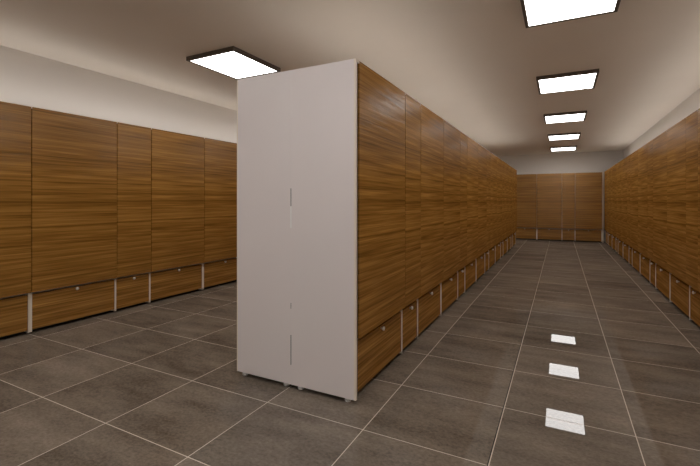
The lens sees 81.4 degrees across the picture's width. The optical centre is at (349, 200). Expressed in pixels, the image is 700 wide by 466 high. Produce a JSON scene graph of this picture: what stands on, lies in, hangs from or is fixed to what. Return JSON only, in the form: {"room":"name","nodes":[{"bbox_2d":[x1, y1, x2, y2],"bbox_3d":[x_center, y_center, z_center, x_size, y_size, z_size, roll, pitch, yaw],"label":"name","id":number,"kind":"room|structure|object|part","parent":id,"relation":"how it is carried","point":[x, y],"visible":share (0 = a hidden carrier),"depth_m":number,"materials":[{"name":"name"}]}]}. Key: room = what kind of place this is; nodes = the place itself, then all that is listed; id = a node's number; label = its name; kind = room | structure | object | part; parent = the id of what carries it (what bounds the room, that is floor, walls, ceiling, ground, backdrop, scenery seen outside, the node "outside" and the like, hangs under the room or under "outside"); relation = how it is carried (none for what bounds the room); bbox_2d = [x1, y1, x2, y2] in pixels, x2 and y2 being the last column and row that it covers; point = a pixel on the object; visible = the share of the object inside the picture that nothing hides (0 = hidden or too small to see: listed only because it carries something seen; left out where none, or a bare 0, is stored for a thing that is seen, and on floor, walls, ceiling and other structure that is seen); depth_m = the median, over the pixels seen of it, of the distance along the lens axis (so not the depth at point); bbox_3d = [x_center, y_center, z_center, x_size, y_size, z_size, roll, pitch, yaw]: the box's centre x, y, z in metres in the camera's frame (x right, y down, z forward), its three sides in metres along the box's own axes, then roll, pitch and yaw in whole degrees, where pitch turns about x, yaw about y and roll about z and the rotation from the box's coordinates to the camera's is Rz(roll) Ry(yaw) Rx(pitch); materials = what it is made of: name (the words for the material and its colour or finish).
{"room":"locker room","nodes":[
{"label":"locker room","id":0,"kind":"room"},
{"bbox_2d":[0,45,236,142],"bbox_3d":[-1.663,-0.132,6.661,0.100,2.550,16.900,0,0,27],"label":"wall","id":1,"kind":"structure","parent":0,"point":[28,79],"depth_m":4.49,"materials":[{"name":"paint"}]},
{"bbox_2d":[0,238,699,465],"bbox_3d":[1.059,1.193,5.251,6.230,0.100,16.900,0,0,27],"label":"floor","id":2,"kind":"structure","parent":0,"point":[561,353],"depth_m":2.48,"materials":[{"name":"tile"}]},
{"bbox_2d":[0,101,31,338],"bbox_3d":[-3.089,0.167,3.245,0.430,1.953,0.754,0,0,27],"label":"locker","id":3,"kind":"object","parent":2,"relation":"on","point":[15,119],"visible":1,"depth_m":3.38,"materials":[{"name":"brown wood"}]},
{"bbox_3d":[-2.934,0.958,3.161,0.019,0.303,0.730,0,0,27],"label":"drawer","id":4,"kind":"part","parent":3,"relation":"part of","materials":[{"name":"brown wood"}]},
{"bbox_3d":[-2.930,0.957,3.579,0.404,0.342,0.014,0,0,27],"label":"panel","id":5,"kind":"part","parent":3,"relation":"part of","materials":[{"name":"beige wood"}]},
{"bbox_2d":[30,107,116,331],"bbox_3d":[-2.742,0.167,3.915,0.430,1.953,0.754,0,0,27],"label":"locker","id":6,"kind":"object","parent":2,"relation":"on","point":[74,156],"visible":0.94,"depth_m":3.77,"materials":[{"name":"brown wood"}]},
{"bbox_3d":[-2.923,0.957,3.592,0.404,0.342,0.014,0,0,27],"label":"panel","id":7,"kind":"part","parent":6,"relation":"part of","materials":[{"name":"beige"}]},
{"bbox_3d":[-2.926,0.146,4.014,0.012,1.873,0.734,0,0,27],"label":"panel","id":8,"kind":"part","parent":6,"relation":"part of","materials":[{"name":"brown wood"}]},
{"bbox_2d":[33,279,111,292],"bbox_3d":[-2.758,0.794,3.927,0.361,0.018,0.734,0,0,27],"label":"shelf","id":9,"kind":"object","parent":6,"relation":"attached to","point":[109,280],"depth_m":3.85,"materials":[{"name":"brown wood"}]},
{"bbox_3d":[-2.584,0.958,3.837,0.019,0.303,0.730,0,0,27],"label":"drawer","id":10,"kind":"part","parent":6,"relation":"part of","materials":[{"name":"brown wood"}]},
{"bbox_3d":[-2.742,-0.801,3.915,0.429,0.018,0.754,0,0,27],"label":"panel","id":11,"kind":"part","parent":6,"relation":"part of","materials":[{"name":"beige wood"}]},
{"bbox_3d":[-2.581,0.957,4.253,0.404,0.342,0.007,0,0,27],"label":"panel","id":12,"kind":"part","parent":6,"relation":"part of","materials":[{"name":"beige wood"}]},
{"bbox_2d":[112,122,150,311],"bbox_3d":[-2.478,0.167,4.424,0.430,1.953,0.392,0,0,27],"label":"locker","id":13,"kind":"object","parent":2,"relation":"on","point":[133,141],"visible":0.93,"depth_m":4.32,"materials":[{"name":"brown wood"}]},
{"bbox_3d":[-2.322,0.958,4.344,0.019,0.303,0.373,0,0,27],"label":"drawer","id":14,"kind":"part","parent":13,"relation":"part of","materials":[{"name":"brown wood"}]},
{"bbox_3d":[-2.401,0.957,4.601,0.404,0.342,0.007,0,0,27],"label":"panel","id":15,"kind":"part","parent":13,"relation":"part of","materials":[{"name":"beige wood"}]},
{"bbox_2d":[146,128,203,302],"bbox_3d":[-2.214,0.167,4.934,0.430,1.953,0.754,0,0,27],"label":"locker","id":16,"kind":"object","parent":2,"relation":"on","point":[177,159],"visible":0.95,"depth_m":4.79,"materials":[{"name":"brown wood"}]},
{"bbox_3d":[-2.397,0.957,4.608,0.404,0.342,0.007,0,0,27],"label":"panel","id":17,"kind":"part","parent":16,"relation":"part of","materials":[{"name":"beige"}]},
{"bbox_2d":[151,263,200,272],"bbox_3d":[-2.234,0.794,4.940,0.361,0.018,0.734,0,0,27],"label":"shelf","id":18,"kind":"object","parent":16,"relation":"attached to","point":[195,265],"depth_m":4.88,"materials":[{"name":"brown wood"}]},
{"bbox_3d":[-2.060,0.958,4.850,0.019,0.303,0.730,0,0,27],"label":"drawer","id":19,"kind":"part","parent":16,"relation":"part of","materials":[{"name":"brown wood"}]},
{"bbox_3d":[-2.055,0.957,5.268,0.404,0.342,0.014,0,0,27],"label":"panel","id":20,"kind":"part","parent":16,"relation":"part of","materials":[{"name":"beige wood"}]},
{"bbox_2d":[200,137,236,289],"bbox_3d":[-1.867,0.167,5.604,0.430,1.953,0.754,0,0,27],"label":"locker","id":21,"kind":"object","parent":2,"relation":"on","point":[220,157],"visible":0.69,"depth_m":5.41,"materials":[{"name":"brown wood"}]},
{"bbox_3d":[-1.710,0.958,5.526,0.019,0.303,0.730,0,0,27],"label":"drawer","id":22,"kind":"part","parent":21,"relation":"part of","materials":[{"name":"brown wood"}]},
{"bbox_2d":[237,70,291,385],"bbox_3d":[-0.358,0.171,2.930,0.435,1.944,0.826,0,0,27],"label":"locker","id":23,"kind":"object","parent":2,"relation":"on","point":[264,208],"visible":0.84,"depth_m":2.56,"materials":[{"name":"beige laminate"}]},
{"bbox_2d":[291,58,404,401],"bbox_3d":[0.028,0.171,2.730,0.438,1.944,0.826,0,0,27],"label":"locker","id":24,"kind":"object","parent":2,"relation":"on","point":[348,120],"visible":1,"depth_m":2.40,"materials":[{"name":"beige"}]},
{"bbox_3d":[-0.164,0.160,2.374,0.426,1.907,0.016,0,0,27],"label":"panel","id":25,"kind":"part","parent":24,"relation":"part of","materials":[{"name":"white laminate"}]},
{"bbox_3d":[0.197,0.963,2.675,0.019,0.292,0.750,0,0,27],"label":"drawer","id":26,"kind":"part","parent":24,"relation":"part of","materials":[{"name":"brown wood"}]},
{"bbox_3d":[0.039,-0.792,2.753,0.429,0.018,0.774,0,0,27],"label":"panel","id":27,"kind":"part","parent":24,"relation":"part of","materials":[{"name":"beige wood"}]},
{"bbox_3d":[0.222,-0.006,2.658,0.019,1.582,0.768,0,0,27],"label":"door","id":28,"kind":"part","parent":24,"relation":"part of","materials":[{"name":"brown wood"}]},
{"bbox_3d":[0.204,0.957,3.099,0.404,0.342,0.007,0,0,27],"label":"panel","id":29,"kind":"part","parent":24,"relation":"part of","materials":[{"name":"beige"}]},
{"bbox_2d":[402,93,420,349],"bbox_3d":[0.304,0.171,3.263,0.430,1.944,0.374,0,0,27],"label":"locker","id":30,"kind":"object","parent":2,"relation":"on","point":[412,106],"visible":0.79,"depth_m":3.15,"materials":[{"name":"brown wood"}]},
{"bbox_3d":[0.460,0.963,3.183,0.019,0.292,0.356,0,0,27],"label":"drawer","id":31,"kind":"part","parent":30,"relation":"part of","materials":[{"name":"brown wood"}]},
{"bbox_3d":[0.377,0.957,3.432,0.404,0.342,0.007,0,0,27],"label":"panel","id":32,"kind":"part","parent":30,"relation":"part of","materials":[{"name":"beige"}]},
{"bbox_2d":[418,104,443,334],"bbox_3d":[0.559,0.171,3.756,0.430,1.944,0.734,0,0,27],"label":"locker","id":33,"kind":"object","parent":2,"relation":"on","point":[432,125],"visible":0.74,"depth_m":3.63,"materials":[{"name":"brown wood"}]},
{"bbox_3d":[0.714,0.963,3.673,0.019,0.292,0.710,0,0,27],"label":"drawer","id":34,"kind":"part","parent":33,"relation":"part of","materials":[{"name":"brown wood"}]},
{"bbox_3d":[0.713,0.957,4.082,0.404,0.342,0.014,0,0,27],"label":"panel","id":35,"kind":"part","parent":33,"relation":"part of","materials":[{"name":"beige wood"}]},
{"bbox_2d":[441,120,459,314],"bbox_3d":[0.897,0.171,4.409,0.430,1.944,0.734,0,0,27],"label":"locker","id":36,"kind":"object","parent":2,"relation":"on","point":[449,286],"visible":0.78,"depth_m":4.26,"materials":[{"name":"brown wood"}]},
{"bbox_3d":[0.720,0.957,4.095,0.404,0.342,0.014,0,0,27],"label":"panel","id":37,"kind":"part","parent":36,"relation":"part of","materials":[{"name":"beige wood"}]},
{"bbox_3d":[1.055,0.963,4.331,0.019,0.292,0.710,0,0,27],"label":"drawer","id":38,"kind":"part","parent":36,"relation":"part of","materials":[{"name":"brown wood"}]},
{"bbox_3d":[1.080,-0.006,4.314,0.019,1.582,0.728,0,0,27],"label":"door","id":39,"kind":"part","parent":36,"relation":"part of","materials":[{"name":"brown wood"}]},
{"bbox_3d":[1.053,0.957,4.738,0.404,0.342,0.007,0,0,27],"label":"panel","id":40,"kind":"part","parent":36,"relation":"part of","materials":[{"name":"beige wood"}]},
{"bbox_2d":[458,131,466,296],"bbox_3d":[1.156,0.171,4.908,0.430,1.944,0.390,0,0,27],"label":"locker","id":41,"kind":"object","parent":2,"relation":"on","point":[463,137],"visible":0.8,"depth_m":4.79,"materials":[{"name":"brown wood"}]},
{"bbox_3d":[1.312,0.963,4.828,0.019,0.292,0.371,0,0,27],"label":"drawer","id":42,"kind":"part","parent":41,"relation":"part of","materials":[{"name":"brown wood"}]},
{"bbox_3d":[1.338,-0.006,4.814,0.019,1.582,0.383,0,0,27],"label":"door","id":43,"kind":"part","parent":41,"relation":"part of","materials":[{"name":"brown wood"}]},
{"bbox_2d":[465,136,477,289],"bbox_3d":[1.417,0.171,5.412,0.430,1.944,0.744,0,0,27],"label":"locker","id":44,"kind":"object","parent":2,"relation":"on","point":[472,146],"visible":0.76,"depth_m":5.28,"materials":[{"name":"brown wood"}]},
{"bbox_3d":[1.571,0.963,5.329,0.019,0.292,0.720,0,0,27],"label":"drawer","id":45,"kind":"part","parent":44,"relation":"part of","materials":[{"name":"brown wood"}]},
{"bbox_2d":[476,144,486,279],"bbox_3d":[1.757,0.171,6.069,0.430,1.944,0.734,0,0,27],"label":"locker","id":46,"kind":"object","parent":2,"relation":"on","point":[482,152],"visible":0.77,"depth_m":5.96,"materials":[{"name":"brown wood"}]},
{"bbox_3d":[1.915,0.963,5.992,0.019,0.292,0.710,0,0,27],"label":"drawer","id":47,"kind":"part","parent":46,"relation":"part of","materials":[{"name":"brown wood"}]},
{"bbox_3d":[1.940,-0.006,5.975,0.019,1.582,0.728,0,0,27],"label":"door","id":48,"kind":"part","parent":46,"relation":"part of","materials":[{"name":"brown wood"}]},
{"bbox_2d":[485,150,490,271],"bbox_3d":[2.016,0.171,6.569,0.430,1.944,0.390,0,0,27],"label":"locker","id":49,"kind":"object","parent":2,"relation":"on","point":[488,152],"visible":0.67,"depth_m":6.46,"materials":[{"name":"brown wood"}]},
{"bbox_3d":[2.172,0.963,6.488,0.019,0.292,0.371,0,0,27],"label":"drawer","id":50,"kind":"part","parent":49,"relation":"part of","materials":[{"name":"brown wood"}]},
{"bbox_3d":[2.199,-0.006,6.474,0.019,1.582,0.383,0,0,27],"label":"door","id":51,"kind":"part","parent":49,"relation":"part of","materials":[{"name":"brown wood"}]},
{"bbox_2d":[489,153,496,267],"bbox_3d":[2.277,0.171,7.073,0.430,1.944,0.744,0,0,27],"label":"locker","id":52,"kind":"object","parent":2,"relation":"on","point":[493,157],"visible":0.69,"depth_m":6.93,"materials":[{"name":"brown wood"}]},
{"bbox_3d":[2.431,0.963,6.989,0.019,0.292,0.720,0,0,27],"label":"drawer","id":53,"kind":"part","parent":52,"relation":"part of","materials":[{"name":"brown wood"}]},
{"bbox_3d":[2.459,-0.006,6.978,0.019,1.582,0.738,0,0,27],"label":"door","id":54,"kind":"part","parent":52,"relation":"part of","materials":[{"name":"brown wood"}]},
{"bbox_2d":[495,157,501,261],"bbox_3d":[2.617,0.171,7.730,0.430,1.944,0.734,0,0,27],"label":"locker","id":55,"kind":"object","parent":2,"relation":"on","point":[499,161],"visible":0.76,"depth_m":7.61,"materials":[{"name":"brown wood"}]},
{"bbox_3d":[2.775,0.963,7.652,0.019,0.292,0.710,0,0,27],"label":"drawer","id":56,"kind":"part","parent":55,"relation":"part of","materials":[{"name":"brown wood"}]},
{"bbox_3d":[2.800,-0.006,7.635,0.019,1.582,0.728,0,0,27],"label":"door","id":57,"kind":"part","parent":55,"relation":"part of","materials":[{"name":"brown wood"}]},
{"bbox_2d":[501,160,504,256],"bbox_3d":[2.876,0.171,8.229,0.430,1.944,0.390,0,0,27],"label":"locker","id":58,"kind":"object","parent":2,"relation":"on","point":[503,162],"visible":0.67,"depth_m":8.15,"materials":[{"name":"brown wood"}]},
{"bbox_3d":[3.058,-0.006,8.135,0.019,1.582,0.383,0,0,27],"label":"door","id":59,"kind":"part","parent":58,"relation":"part of","materials":[{"name":"brown wood"}]},
{"bbox_2d":[503,162,508,254],"bbox_3d":[3.137,0.171,8.733,0.430,1.944,0.744,0,0,27],"label":"locker","id":60,"kind":"object","parent":2,"relation":"on","point":[506,164],"visible":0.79,"depth_m":8.60,"materials":[{"name":"brown wood"}]},
{"bbox_3d":[3.291,0.963,8.650,0.019,0.292,0.720,0,0,27],"label":"drawer","id":61,"kind":"part","parent":60,"relation":"part of","materials":[{"name":"brown wood"}]},
{"bbox_3d":[3.320,-0.006,8.639,0.019,1.582,0.738,0,0,27],"label":"door","id":62,"kind":"part","parent":60,"relation":"part of","materials":[{"name":"brown wood"}]},
{"bbox_2d":[507,165,511,251],"bbox_3d":[3.477,0.171,9.390,0.430,1.944,0.734,0,0,27],"label":"locker","id":63,"kind":"object","parent":2,"relation":"on","point":[510,167],"visible":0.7,"depth_m":9.29,"materials":[{"name":"brown wood"}]},
{"bbox_3d":[3.635,0.963,9.312,0.019,0.292,0.710,0,0,27],"label":"drawer","id":64,"kind":"part","parent":63,"relation":"part of","materials":[{"name":"brown wood"}]},
{"bbox_3d":[3.660,-0.006,9.296,0.019,1.582,0.728,0,0,27],"label":"door","id":65,"kind":"part","parent":63,"relation":"part of","materials":[{"name":"brown wood"}]},
{"bbox_2d":[511,167,513,246],"bbox_3d":[3.736,0.171,9.890,0.430,1.944,0.390,0,0,27],"label":"locker","id":66,"kind":"object","parent":2,"relation":"on","point":[512,167],"visible":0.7,"depth_m":9.76,"materials":[{"name":"brown wood"}]},
{"bbox_3d":[3.919,-0.006,9.795,0.019,1.582,0.383,0,0,27],"label":"door","id":67,"kind":"part","parent":66,"relation":"part of","materials":[{"name":"brown wood"}]},
{"bbox_2d":[513,169,516,244],"bbox_3d":[3.997,0.171,10.394,0.430,1.944,0.744,0,0,27],"label":"locker","id":68,"kind":"object","parent":2,"relation":"on","point":[515,170],"visible":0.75,"depth_m":10.32,"materials":[{"name":"brown wood"}]},
{"bbox_3d":[4.151,0.963,10.310,0.019,0.292,0.720,0,0,27],"label":"drawer","id":69,"kind":"part","parent":68,"relation":"part of","materials":[{"name":"brown wood"}]},
{"bbox_3d":[4.180,-0.006,10.299,0.019,1.582,0.738,0,0,27],"label":"door","id":70,"kind":"part","parent":68,"relation":"part of","materials":[{"name":"brown wood"}]},
{"bbox_2d":[516,174,536,239],"bbox_3d":[5.269,0.175,12.221,0.644,1.936,0.430,0,0,27],"label":"locker","id":71,"kind":"object","parent":2,"relation":"on","point":[526,183],"visible":0.73,"depth_m":12.01,"materials":[{"name":"brown wood"}]},
{"bbox_3d":[5.185,0.958,12.067,0.620,0.303,0.019,0,0,27],"label":"drawer","id":72,"kind":"part","parent":71,"relation":"part of","materials":[{"name":"brown wood"}]},
{"bbox_2d":[537,173,561,240],"bbox_3d":[5.846,0.175,11.922,0.654,1.936,0.430,0,0,27],"label":"locker","id":73,"kind":"object","parent":2,"relation":"on","point":[549,186],"visible":1,"depth_m":11.73,"materials":[{"name":"brown wood"}]},
{"bbox_3d":[5.768,0.958,11.765,0.630,0.303,0.019,0,0,27],"label":"drawer","id":74,"kind":"part","parent":73,"relation":"part of","materials":[{"name":"brown wood"}]},
{"bbox_2d":[562,173,574,240],"bbox_3d":[6.282,0.175,11.696,0.326,1.936,0.430,0,0,27],"label":"locker","id":75,"kind":"object","parent":2,"relation":"on","point":[568,179],"visible":0.97,"depth_m":11.51,"materials":[{"name":"brown wood"}]},
{"bbox_3d":[6.201,0.958,11.540,0.308,0.303,0.019,0,0,27],"label":"drawer","id":76,"kind":"part","parent":75,"relation":"part of","materials":[{"name":"brown wood"}]},
{"bbox_2d":[575,172,601,241],"bbox_3d":[6.715,0.175,11.472,0.650,1.936,0.430,0,0,27],"label":"locker","id":77,"kind":"object","parent":2,"relation":"on","point":[588,185],"visible":0.94,"depth_m":11.29,"materials":[{"name":"brown wood"}]},
{"bbox_3d":[6.632,0.958,11.317,0.624,0.303,0.019,0,0,27],"label":"drawer","id":78,"kind":"part","parent":77,"relation":"part of","materials":[{"name":"brown wood"}]},
{"bbox_2d":[602,172,603,242],"bbox_3d":[6.937,0.175,11.155,0.032,1.936,0.030,0,0,27],"label":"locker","id":79,"kind":"object","parent":2,"relation":"on","point":[602,172],"visible":1,"depth_m":11.14,"materials":[{"name":"beige"}]},
{"bbox_2d":[604,171,606,241],"bbox_3d":[7.035,0.171,10.811,0.430,1.944,0.398,0,0,27],"label":"locker","id":80,"kind":"object","parent":2,"relation":"on","point":[605,171],"visible":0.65,"depth_m":10.88,"materials":[{"name":"beige wood"}]},
{"bbox_3d":[6.853,-0.006,10.905,0.019,1.582,0.392,0,0,27],"label":"door","id":81,"kind":"part","parent":80,"relation":"part of","materials":[{"name":"brown wood"}]},
{"bbox_2d":[606,170,607,243],"bbox_3d":[6.857,0.171,10.467,0.430,1.944,0.374,0,0,27],"label":"locker","id":82,"kind":"object","parent":2,"relation":"on","point":[606,170],"visible":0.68,"depth_m":10.57,"materials":[{"name":"brown wood"}]},
{"bbox_3d":[6.675,-0.006,10.562,0.019,1.582,0.368,0,0,27],"label":"door","id":83,"kind":"part","parent":82,"relation":"part of","materials":[{"name":"brown wood"}]},
{"bbox_2d":[607,168,611,246],"bbox_3d":[6.592,0.171,9.956,0.430,1.944,0.778,0,0,27],"label":"locker","id":84,"kind":"object","parent":2,"relation":"on","point":[609,169],"visible":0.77,"depth_m":10.00,"materials":[{"name":"brown wood"}]},
{"bbox_3d":[6.410,-0.006,10.050,0.019,1.582,0.771,0,0,27],"label":"door","id":85,"kind":"part","parent":84,"relation":"part of","materials":[{"name":"brown wood"}]},
{"bbox_3d":[6.438,0.963,10.039,0.019,0.292,0.752,0,0,27],"label":"drawer","id":86,"kind":"part","parent":84,"relation":"part of","materials":[{"name":"brown wood"}]},
{"bbox_2d":[611,166,615,250],"bbox_3d":[6.234,0.171,9.265,0.430,1.944,0.778,0,0,27],"label":"locker","id":87,"kind":"object","parent":2,"relation":"on","point":[612,167],"visible":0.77,"depth_m":9.35,"materials":[{"name":"brown wood"}]},
{"bbox_3d":[6.052,-0.006,9.359,0.019,1.582,0.771,0,0,27],"label":"door","id":88,"kind":"part","parent":87,"relation":"part of","materials":[{"name":"brown wood"}]},
{"bbox_3d":[6.077,0.963,9.342,0.019,0.292,0.752,0,0,27],"label":"drawer","id":89,"kind":"part","parent":87,"relation":"part of","materials":[{"name":"brown wood"}]},
{"bbox_2d":[614,164,617,251],"bbox_3d":[5.969,0.171,8.753,0.430,1.944,0.374,0,0,27],"label":"locker","id":90,"kind":"object","parent":2,"relation":"on","point":[615,165],"visible":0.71,"depth_m":8.84,"materials":[{"name":"brown wood"}]},
{"bbox_3d":[5.787,-0.006,8.847,0.019,1.582,0.368,0,0,27],"label":"door","id":91,"kind":"part","parent":90,"relation":"part of","materials":[{"name":"brown wood"}]},
{"bbox_2d":[617,161,622,256],"bbox_3d":[5.704,0.171,8.241,0.430,1.944,0.778,0,0,27],"label":"locker","id":92,"kind":"object","parent":2,"relation":"on","point":[620,243],"visible":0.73,"depth_m":8.33,"materials":[{"name":"brown wood"}]},
{"bbox_3d":[5.522,-0.006,8.335,0.019,1.582,0.771,0,0,27],"label":"door","id":93,"kind":"part","parent":92,"relation":"part of","materials":[{"name":"brown wood"}]},
{"bbox_3d":[5.550,0.963,8.324,0.019,0.292,0.752,0,0,27],"label":"drawer","id":94,"kind":"part","parent":92,"relation":"part of","materials":[{"name":"brown wood"}]},
{"bbox_2d":[621,157,628,261],"bbox_3d":[5.346,0.171,7.550,0.430,1.944,0.778,0,0,27],"label":"locker","id":95,"kind":"object","parent":2,"relation":"on","point":[624,161],"visible":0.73,"depth_m":7.59,"materials":[{"name":"brown wood"}]},
{"bbox_3d":[5.164,-0.006,7.644,0.019,1.582,0.771,0,0,27],"label":"door","id":96,"kind":"part","parent":95,"relation":"part of","materials":[{"name":"brown wood"}]},
{"bbox_3d":[5.189,0.963,7.628,0.019,0.292,0.752,0,0,27],"label":"drawer","id":97,"kind":"part","parent":95,"relation":"part of","materials":[{"name":"brown wood"}]},
{"bbox_2d":[627,155,631,264],"bbox_3d":[5.081,0.171,7.038,0.430,1.944,0.374,0,0,27],"label":"locker","id":98,"kind":"object","parent":2,"relation":"on","point":[628,156],"visible":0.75,"depth_m":7.15,"materials":[{"name":"brown wood"}]},
{"bbox_3d":[4.899,-0.006,7.133,0.019,1.582,0.368,0,0,27],"label":"door","id":99,"kind":"part","parent":98,"relation":"part of","materials":[{"name":"brown wood"}]},
{"bbox_3d":[4.925,0.963,7.119,0.019,0.292,0.356,0,0,27],"label":"drawer","id":100,"kind":"part","parent":98,"relation":"part of","materials":[{"name":"brown wood"}]},
{"bbox_2d":[630,149,639,271],"bbox_3d":[4.816,0.171,6.526,0.430,1.944,0.778,0,0,27],"label":"locker","id":101,"kind":"object","parent":2,"relation":"on","point":[633,156],"visible":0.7,"depth_m":6.58,"materials":[{"name":"brown wood"}]},
{"bbox_3d":[4.634,-0.006,6.621,0.019,1.582,0.771,0,0,27],"label":"door","id":102,"kind":"part","parent":101,"relation":"part of","materials":[{"name":"brown wood"}]},
{"bbox_3d":[4.662,0.963,6.610,0.019,0.292,0.752,0,0,27],"label":"drawer","id":103,"kind":"part","parent":101,"relation":"part of","materials":[{"name":"brown wood"}]},
{"bbox_2d":[638,143,649,280],"bbox_3d":[4.458,0.171,5.835,0.430,1.944,0.778,0,0,27],"label":"locker","id":104,"kind":"object","parent":2,"relation":"on","point":[642,151],"visible":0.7,"depth_m":5.88,"materials":[{"name":"brown wood"}]},
{"bbox_3d":[4.276,-0.006,5.930,0.019,1.582,0.771,0,0,27],"label":"door","id":105,"kind":"part","parent":104,"relation":"part of","materials":[{"name":"brown wood"}]},
{"bbox_3d":[4.301,0.963,5.913,0.019,0.292,0.752,0,0,27],"label":"drawer","id":106,"kind":"part","parent":104,"relation":"part of","materials":[{"name":"brown wood"}]},
{"bbox_2d":[648,139,654,285],"bbox_3d":[4.193,0.171,5.323,0.430,1.944,0.374,0,0,27],"label":"locker","id":107,"kind":"object","parent":2,"relation":"on","point":[650,143],"visible":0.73,"depth_m":5.40,"materials":[{"name":"brown wood"}]},
{"bbox_3d":[4.011,-0.006,5.418,0.019,1.582,0.368,0,0,27],"label":"door","id":108,"kind":"part","parent":107,"relation":"part of","materials":[{"name":"brown wood"}]},
{"bbox_3d":[4.037,0.963,5.404,0.019,0.292,0.356,0,0,27],"label":"drawer","id":109,"kind":"part","parent":107,"relation":"part of","materials":[{"name":"brown wood"}]},
{"bbox_2d":[653,130,669,298],"bbox_3d":[3.928,0.171,4.811,0.430,1.944,0.778,0,0,27],"label":"locker","id":110,"kind":"object","parent":2,"relation":"on","point":[662,276],"visible":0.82,"depth_m":4.86,"materials":[{"name":"brown wood"}]},
{"bbox_3d":[3.745,-0.006,4.906,0.019,1.582,0.771,0,0,27],"label":"door","id":111,"kind":"part","parent":110,"relation":"part of","materials":[{"name":"brown wood"}]},
{"bbox_3d":[3.774,0.963,4.895,0.019,0.292,0.752,0,0,27],"label":"drawer","id":112,"kind":"part","parent":110,"relation":"part of","materials":[{"name":"brown wood"}]},
{"bbox_2d":[667,117,688,315],"bbox_3d":[3.570,0.171,4.121,0.430,1.944,0.778,0,0,27],"label":"locker","id":113,"kind":"object","parent":2,"relation":"on","point":[676,134],"visible":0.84,"depth_m":4.19,"materials":[{"name":"brown wood"}]},
{"bbox_3d":[3.757,0.957,4.454,0.404,0.342,0.014,0,0,27],"label":"panel","id":114,"kind":"part","parent":113,"relation":"part of","materials":[{"name":"beige wood"}]},
{"bbox_3d":[3.413,0.963,4.199,0.019,0.292,0.752,0,0,27],"label":"drawer","id":115,"kind":"part","parent":113,"relation":"part of","materials":[{"name":"brown wood"}]},
{"bbox_2d":[686,109,699,325],"bbox_3d":[3.305,0.171,3.609,0.430,1.944,0.374,0,0,27],"label":"locker","id":116,"kind":"object","parent":2,"relation":"on","point":[692,119],"visible":1,"depth_m":3.70,"materials":[{"name":"brown wood"}]},
{"bbox_3d":[3.401,0.957,3.766,0.404,0.342,0.007,0,0,27],"label":"panel","id":117,"kind":"part","parent":116,"relation":"part of","materials":[{"name":"beige wood"}]},
{"bbox_3d":[3.149,0.963,3.689,0.019,0.292,0.356,0,0,27],"label":"drawer","id":118,"kind":"part","parent":116,"relation":"part of","materials":[{"name":"brown wood"}]},
{"bbox_2d":[698,108,699,291],"bbox_3d":[3.040,0.171,3.097,0.430,1.944,0.778,0,0,27],"label":"locker","id":119,"kind":"object","parent":2,"relation":"on","point":[699,108],"visible":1,"depth_m":3.49,"materials":[{"name":"brown wood"}]},
{"bbox_2d":[0,0,699,155],"bbox_3d":[1.059,-1.457,5.251,6.230,0.100,16.900,0,0,27],"label":"ceiling","id":120,"kind":"structure","parent":0,"point":[476,65],"depth_m":3.80,"materials":[{"name":"paint"}]},
{"bbox_2d":[186,46,280,79],"bbox_3d":[-1.166,-1.387,4.135,0.610,0.040,0.700,0,0,27],"label":"recessed light","id":121,"kind":"object","parent":120,"relation":"in","point":[233,62],"visible":1,"depth_m":4.05,"materials":[{"name":"white plastic"}]},
{"bbox_2d":[550,146,576,150],"bbox_3d":[5.641,-1.387,10.761,0.610,0.040,0.700,0,0,27],"label":"recessed light","id":122,"kind":"object","parent":120,"relation":"in","point":[560,148],"visible":1,"depth_m":10.62,"materials":[{"name":"white plastic"}]},
{"bbox_2d":[548,132,580,140],"bbox_3d":[4.606,-1.387,8.763,0.610,0.040,0.700,0,0,27],"label":"recessed light","id":123,"kind":"object","parent":120,"relation":"in","point":[563,136],"visible":1,"depth_m":8.64,"materials":[{"name":"white plastic"}]},
{"bbox_2d":[549,134,578,139],"bbox_3d":[4.606,-1.375,8.763,0.560,0.008,0.650,0,0,27],"label":"diffuser","id":124,"kind":"object","parent":123,"relation":"attached to","point":[551,136],"depth_m":8.64,"materials":[{"name":"white plastic"}]},
{"bbox_2d":[544,110,586,123],"bbox_3d":[3.572,-1.387,6.765,0.610,0.040,0.700,0,0,27],"label":"recessed light","id":125,"kind":"object","parent":120,"relation":"in","point":[575,116],"visible":1,"depth_m":6.67,"materials":[{"name":"white plastic"}]},
{"bbox_2d":[546,113,584,122],"bbox_3d":[3.572,-1.375,6.765,0.560,0.008,0.650,0,0,27],"label":"diffuser","id":126,"kind":"object","parent":125,"relation":"attached to","point":[554,117],"depth_m":6.68,"materials":[{"name":"white plastic"}]},
{"bbox_2d":[536,69,598,93],"bbox_3d":[2.537,-1.387,4.767,0.610,0.040,0.700,0,0,27],"label":"recessed light","id":127,"kind":"object","parent":120,"relation":"in","point":[586,79],"visible":1,"depth_m":4.67,"materials":[{"name":"white plastic"}]},
{"bbox_2d":[520,0,620,27],"bbox_3d":[1.502,-1.387,2.769,0.610,0.040,0.700,0,0,27],"label":"recessed light","id":128,"kind":"object","parent":120,"relation":"in","point":[535,12],"visible":1,"depth_m":2.91,"materials":[{"name":"white plastic"}]},
{"bbox_2d":[497,150,622,241],"bbox_3d":[4.922,-0.132,12.710,6.030,2.550,0.100,0,0,27],"label":"wall","id":129,"kind":"structure","parent":0,"point":[600,161],"depth_m":11.93,"materials":[{"name":"paint"}]},
{"bbox_2d":[623,88,699,158],"bbox_3d":[3.780,-0.132,3.842,0.100,2.550,16.900,0,0,27],"label":"wall","id":130,"kind":"structure","parent":0,"point":[691,104],"depth_m":6.54,"materials":[{"name":"paint"}]}
]}

